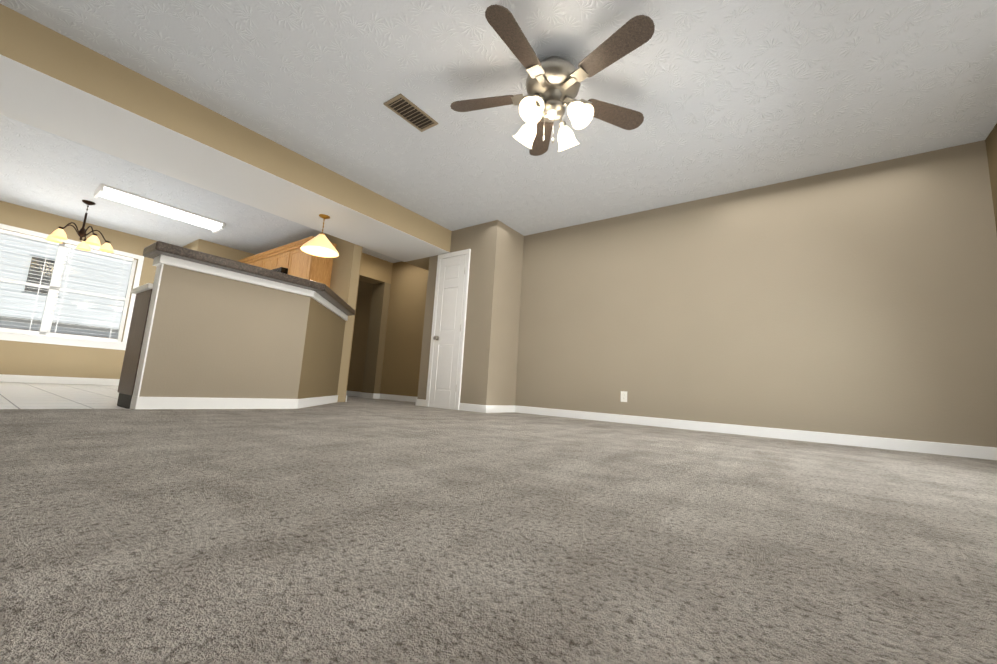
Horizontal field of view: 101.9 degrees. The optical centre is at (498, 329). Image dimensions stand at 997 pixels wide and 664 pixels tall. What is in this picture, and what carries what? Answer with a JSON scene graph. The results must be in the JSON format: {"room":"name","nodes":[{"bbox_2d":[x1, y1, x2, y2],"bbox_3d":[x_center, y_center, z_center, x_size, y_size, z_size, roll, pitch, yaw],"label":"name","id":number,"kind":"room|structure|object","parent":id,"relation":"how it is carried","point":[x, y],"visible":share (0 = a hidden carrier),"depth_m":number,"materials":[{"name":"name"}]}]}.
{"room":"living room","nodes":[
{"label":"living room","id":0,"kind":"room"},
{"bbox_2d":[0,382,125,408],"bbox_3d":[-4.383,0.783,4.705,5.050,0.100,3.550,-3,-10,36],"label":"floor","id":1,"kind":"structure","parent":0,"point":[16,395],"depth_m":3.69,"materials":[{"name":"beige tile"}]},
{"bbox_2d":[117,289,151,408],"bbox_3d":[-2.518,0.217,3.513,0.446,0.895,1.010,-3,-10,36],"label":"base cabinets","id":2,"kind":"object","parent":1,"relation":"on","point":[133,348],"visible":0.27,"depth_m":3.09,"materials":[{"name":"brown wood"}]},
{"bbox_2d":[131,283,152,293],"bbox_3d":[-2.500,-0.245,3.584,0.467,0.039,1.055,-3,-10,36],"label":"countertop","id":3,"kind":"structure","parent":2,"relation":"on","point":[143,288],"depth_m":3.13,"materials":[{"name":"white"}]},
{"bbox_2d":[0,201,156,378],"bbox_3d":[-5.827,-0.269,6.905,0.200,2.440,5.020,-3,-10,36],"label":"wall","id":4,"kind":"structure","parent":0,"point":[30,358],"depth_m":5.96,"materials":[{"name":"beige paint"}]},
{"bbox_2d":[0,374,119,385],"bbox_3d":[-6.455,0.718,5.805,0.017,0.100,2.470,-3,-10,36],"label":"baseboard","id":5,"kind":"structure","parent":4,"relation":"attached to","point":[48,379],"depth_m":5.86,"materials":[{"name":"white wood"}]},
{"bbox_2d":[0,330,126,349],"bbox_3d":[-6.506,0.134,5.790,0.155,0.124,1.860,-3,-10,36],"label":"window sill","id":6,"kind":"structure","parent":4,"relation":"attached to","point":[44,339],"depth_m":5.90,"materials":[{"name":"white wood"}]},
{"bbox_2d":[0,232,136,341],"bbox_3d":[-6.549,-0.604,5.961,0.060,1.375,1.670,-3,-10,36],"label":"window","id":7,"kind":"structure","parent":4,"relation":"in","point":[53,291],"depth_m":5.99,"materials":[{"name":"white"}]},
{"bbox_2d":[0,229,58,333],"bbox_3d":[-6.749,-0.674,5.566,0.066,1.367,0.773,-3,-10,36],"label":"window blind","id":8,"kind":"object","parent":7,"relation":"attached to","point":[24,236],"visible":0.98,"depth_m":5.69,"materials":[{"name":"white plastic"}]},
{"bbox_2d":[45,244,133,340],"bbox_3d":[-6.257,-0.548,6.228,0.066,1.367,0.773,-3,-10,36],"label":"window blind","id":9,"kind":"object","parent":7,"relation":"attached to","point":[102,253],"visible":0.92,"depth_m":6.22,"materials":[{"name":"white plastic"}]},
{"bbox_2d":[0,224,143,341],"bbox_3d":[-6.452,-0.628,5.894,0.018,1.465,1.800,-3,-10,36],"label":"window trim","id":10,"kind":"structure","parent":4,"relation":"in","point":[117,252],"depth_m":6.49,"materials":[{"name":"white wood"}]},
{"bbox_2d":[183,239,205,252],"bbox_3d":[-5.288,-0.261,6.742,0.860,2.440,0.100,-3,-10,36],"label":"wall","id":11,"kind":"structure","parent":0,"point":[198,245],"depth_m":6.67,"materials":[{"name":"beige paint"}]},
{"bbox_2d":[0,54,449,261],"bbox_3d":[-2.309,-1.371,4.201,0.946,0.004,4.246,-3,-10,36],"label":"ceiling","id":12,"kind":"structure","parent":0,"point":[37,99],"depth_m":3.50,"materials":[{"name":"white paint"}]},
{"bbox_2d":[301,214,338,257],"bbox_3d":[-1.992,-1.084,4.572,0.396,0.421,0.396,-3,-10,36],"label":"pendant light","id":13,"kind":"object","parent":12,"relation":"hanging from","point":[320,245],"visible":0.98,"depth_m":4.57,"materials":[{"name":"beige glass"}]},
{"bbox_2d":[139,264,313,398],"bbox_3d":[-2.235,0.129,3.419,0.120,1.075,1.140,-3,-10,36],"label":"wall","id":14,"kind":"structure","parent":0,"point":[212,336],"depth_m":3.31,"materials":[{"name":"beige paint"}]},
{"bbox_2d":[133,264,163,396],"bbox_3d":[-2.574,0.043,2.963,0.130,1.075,0.010,-3,-10,36],"label":"trim","id":15,"kind":"structure","parent":14,"relation":"attached to","point":[147,333],"depth_m":2.96,"materials":[{"name":"white wood"}]},
{"bbox_2d":[130,395,337,408],"bbox_3d":[-2.314,0.707,4.031,1.043,0.100,2.218,-3,-10,36],"label":"baseboard","id":16,"kind":"structure","parent":14,"relation":"attached to","point":[189,403],"depth_m":3.28,"materials":[{"name":"white wood"}]},
{"bbox_2d":[152,254,315,297],"bbox_3d":[-2.206,-0.433,3.494,0.180,0.060,1.182,-3,-10,36],"label":"trim","id":17,"kind":"structure","parent":14,"relation":"on","point":[186,264],"depth_m":3.33,"materials":[{"name":"white wood"}]},
{"bbox_2d":[204,241,254,260],"bbox_3d":[-4.717,-0.207,6.874,0.100,2.440,0.800,-3,-10,36],"label":"wall","id":18,"kind":"structure","parent":0,"point":[215,249],"depth_m":6.92,"materials":[{"name":"beige paint"}]},
{"bbox_2d":[299,300,345,398],"bbox_3d":[-2.095,0.314,4.633,1.050,1.075,1.104,-3,-10,36],"label":"wall","id":19,"kind":"structure","parent":0,"point":[321,372],"depth_m":4.46,"materials":[{"name":"beige paint"}]},
{"bbox_2d":[313,294,347,320],"bbox_3d":[-2.087,-0.247,4.726,1.080,0.060,1.116,-3,-10,36],"label":"trim","id":20,"kind":"structure","parent":19,"relation":"on","point":[318,298],"depth_m":4.51,"materials":[{"name":"white wood"}]},
{"bbox_2d":[143,241,354,315],"bbox_3d":[-2.334,-0.403,4.202,1.445,0.070,2.285,-3,-10,36],"label":"bar","id":21,"kind":"object","parent":20,"relation":"on","point":[158,248],"visible":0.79,"depth_m":3.34,"materials":[{"name":"stone"}]},
{"bbox_2d":[315,233,362,401],"bbox_3d":[-3.539,-0.181,6.573,3.870,2.440,0.120,-3,-10,36],"label":"wall","id":22,"kind":"structure","parent":0,"point":[345,274],"depth_m":5.50,"materials":[{"name":"beige paint"}]},
{"bbox_2d":[246,260,253,264],"bbox_3d":[-4.076,-0.951,6.841,0.413,0.334,0.317,-3,-10,36],"label":"upper cabinet","id":23,"kind":"object","parent":22,"relation":"attached to","point":[251,262],"depth_m":6.68,"materials":[{"name":"brown wood"}]},
{"bbox_2d":[254,256,261,266],"bbox_3d":[-3.789,-0.757,6.591,0.309,0.755,0.317,-3,-10,36],"label":"upper cabinet","id":24,"kind":"object","parent":22,"relation":"attached to","point":[257,259],"depth_m":6.50,"materials":[{"name":"brown wood"}]},
{"bbox_2d":[262,252,277,269],"bbox_3d":[-3.449,-1.000,6.384,0.482,0.294,0.317,-3,-10,36],"label":"upper cabinet","id":25,"kind":"object","parent":22,"relation":"attached to","point":[271,258],"depth_m":6.26,"materials":[{"name":"brown wood"}]},
{"bbox_2d":[272,267,287,273],"bbox_3d":[-3.364,-0.642,6.166,0.790,0.455,0.454,-3,-10,36],"label":"microwave","id":26,"kind":"object","parent":25,"relation":"attached to","point":[283,270],"visible":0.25,"depth_m":5.88,"materials":[{"name":"black metal"}]},
{"bbox_2d":[274,248,289,268],"bbox_3d":[-3.153,-1.014,6.167,0.482,0.294,0.317,-3,-10,36],"label":"upper cabinet","id":27,"kind":"object","parent":22,"relation":"attached to","point":[284,256],"depth_m":6.00,"materials":[{"name":"brown wood"}]},
{"bbox_2d":[286,240,333,287],"bbox_3d":[-2.715,-0.808,5.802,0.620,0.755,0.317,-3,-10,36],"label":"upper cabinet","id":28,"kind":"object","parent":22,"relation":"attached to","point":[293,258],"depth_m":5.66,"materials":[{"name":"brown wood"}]},
{"bbox_2d":[359,252,392,393],"bbox_3d":[-2.517,-0.097,6.733,0.340,2.440,1.335,-3,-10,36],"label":"wall","id":29,"kind":"structure","parent":0,"point":[376,272],"depth_m":7.11,"materials":[{"name":"beige paint"}]},
{"bbox_2d":[360,392,375,398],"bbox_3d":[-2.260,1.140,6.992,0.354,0.100,0.039,-3,-10,36],"label":"baseboard","id":30,"kind":"structure","parent":29,"relation":"attached to","point":[364,395],"depth_m":6.95,"materials":[{"name":"white wood"}]},
{"bbox_2d":[417,220,502,404],"bbox_3d":[-0.530,-0.172,5.404,1.200,2.440,0.120,-3,-10,36],"label":"wall","id":31,"kind":"structure","parent":0,"point":[483,242],"depth_m":5.16,"materials":[{"name":"beige paint"}]},
{"bbox_2d":[415,399,425,405],"bbox_3d":[-0.948,1.043,5.783,0.014,0.100,0.620,-3,-10,36],"label":"baseboard","id":32,"kind":"structure","parent":31,"relation":"attached to","point":[419,402],"depth_m":5.48,"materials":[{"name":"white wood"}]},
{"bbox_2d":[429,255,465,409],"bbox_3d":[-0.689,0.007,5.357,0.466,2.030,0.085,-3,-10,36],"label":"closet door","id":33,"kind":"structure","parent":31,"relation":"in","point":[446,337],"depth_m":5.37,"materials":[{"name":"white wood"}]},
{"bbox_2d":[425,249,470,409],"bbox_3d":[-0.672,-0.018,5.387,0.590,2.115,0.027,-3,-10,36],"label":"trim","id":34,"kind":"structure","parent":31,"relation":"attached to","point":[467,252],"depth_m":5.35,"materials":[{"name":"white wood"}]},
{"bbox_2d":[459,403,482,412],"bbox_3d":[-0.329,0.960,4.957,0.406,0.100,0.017,-3,-10,36],"label":"baseboard","id":35,"kind":"structure","parent":31,"relation":"attached to","point":[462,406],"depth_m":4.95,"materials":[{"name":"white wood"}]},
{"bbox_2d":[0,396,996,663],"bbox_3d":[-1.743,0.810,3.851,10.310,0.112,5.120,-3,-10,36],"label":"floor","id":36,"kind":"structure","parent":0,"point":[318,536],"depth_m":0.78,"materials":[{"name":"grey carpet"}]},
{"bbox_2d":[0,0,996,262],"bbox_3d":[-2.226,-1.880,3.366,10.310,0.150,7.270,-3,-10,36],"label":"ceiling","id":37,"kind":"structure","parent":0,"point":[726,96],"depth_m":2.94,"materials":[{"name":"white paint"}]},
{"bbox_2d":[45,200,113,252],"bbox_3d":[-5.463,-1.405,5.365,0.650,0.594,0.631,-3,-10,36],"label":"dining chandelier","id":38,"kind":"object","parent":37,"relation":"hanging from","point":[57,235],"visible":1,"depth_m":5.30,"materials":[{"name":"beige glass"}]},
{"bbox_2d":[94,183,224,232],"bbox_3d":[-4.487,-1.592,5.434,0.360,0.090,1.310,-3,-10,36],"label":"fluorescent ceiling light","id":39,"kind":"object","parent":37,"relation":"attached to","point":[127,198],"visible":1,"depth_m":5.29,"materials":[{"name":"white plastic"}]},
{"bbox_2d":[0,4,451,269],"bbox_3d":[-2.117,-1.480,4.469,0.950,0.310,4.870,-3,-10,36],"label":"soffit","id":40,"kind":"structure","parent":37,"relation":"attached to","point":[31,43],"depth_m":3.19,"materials":[{"name":"beige paint"}]},
{"bbox_2d":[383,93,437,131],"bbox_3d":[-0.694,-1.724,3.236,0.200,0.014,0.400,-3,-10,36],"label":"ceiling vent","id":41,"kind":"object","parent":37,"relation":"in","point":[407,110],"visible":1,"depth_m":3.22,"materials":[{"name":"brown metal"}]},
{"bbox_2d":[450,4,654,155],"bbox_3d":[0.325,-1.468,2.579,1.356,0.590,1.315,-3,-10,36],"label":"ceiling fan","id":42,"kind":"object","parent":37,"relation":"hanging from","point":[553,83],"visible":1,"depth_m":2.51,"materials":[{"name":"brown wood"}]},
{"bbox_2d":[492,223,523,404],"bbox_3d":[0.088,-0.145,5.330,0.120,2.440,0.500,-3,-10,36],"label":"wall","id":43,"kind":"structure","parent":0,"point":[506,357],"depth_m":5.29,"materials":[{"name":"beige paint"}]},
{"bbox_2d":[483,405,514,412],"bbox_3d":[0.025,0.996,5.058,0.014,0.100,0.604,-3,-10,36],"label":"baseboard","id":44,"kind":"structure","parent":43,"relation":"attached to","point":[486,408],"depth_m":5.01,"materials":[{"name":"white wood"}]},
{"bbox_2d":[347,140,996,447],"bbox_3d":[-0.297,-0.065,6.043,10.110,2.440,0.200,-3,-10,36],"label":"wall","id":45,"kind":"structure","parent":0,"point":[860,300],"depth_m":3.78,"materials":[{"name":"beige paint"}]},
{"bbox_2d":[346,391,359,396],"bbox_3d":[-3.336,1.212,7.927,2.490,0.100,0.014,-3,-10,36],"label":"baseboard","id":46,"kind":"structure","parent":45,"relation":"attached to","point":[349,393],"depth_m":7.43,"materials":[{"name":"white wood"}]},
{"bbox_2d":[378,394,416,401],"bbox_3d":[-1.413,1.121,6.514,1.606,0.100,0.014,-3,-10,36],"label":"baseboard","id":47,"kind":"structure","parent":45,"relation":"attached to","point":[383,396],"depth_m":6.69,"materials":[{"name":"white wood"}]},
{"bbox_2d":[621,391,626,401],"bbox_3d":[1.394,0.743,4.499,0.072,0.116,0.009,-3,-10,36],"label":"outlet","id":48,"kind":"object","parent":45,"relation":"attached to","point":[623,396],"visible":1,"depth_m":4.50,"materials":[{"name":"white plastic"}]},
{"bbox_2d":[515,405,996,459],"bbox_3d":[1.925,0.964,4.058,4.260,0.100,0.017,-3,-10,36],"label":"baseboard","id":49,"kind":"structure","parent":45,"relation":"attached to","point":[972,451],"depth_m":3.57,"materials":[{"name":"white wood"}]},
{"bbox_2d":[985,124,996,231],"bbox_3d":[1.768,-0.793,0.188,0.200,2.440,7.270,-3,-10,36],"label":"wall","id":50,"kind":"structure","parent":0,"point":[991,143],"depth_m":3.04,"materials":[{"name":"beige paint"}]},
{"label":"outside","id":51,"kind":"structure","parent":0,"visible":0},
{"bbox_3d":[-28.730,3.372,26.583,60.150,0.200,90.000,-3,-10,36],"label":"ground","id":52,"kind":"structure","parent":51,"visible":0},
{"bbox_2d":[0,234,131,338],"bbox_3d":[-22.884,-1.436,23.145,10.000,9.000,50.000,-3,-10,36],"label":"building","id":53,"kind":"structure","parent":52,"relation":"on","point":[71,319],"depth_m":19.78,"materials":[{"name":"grey"}]}
]}

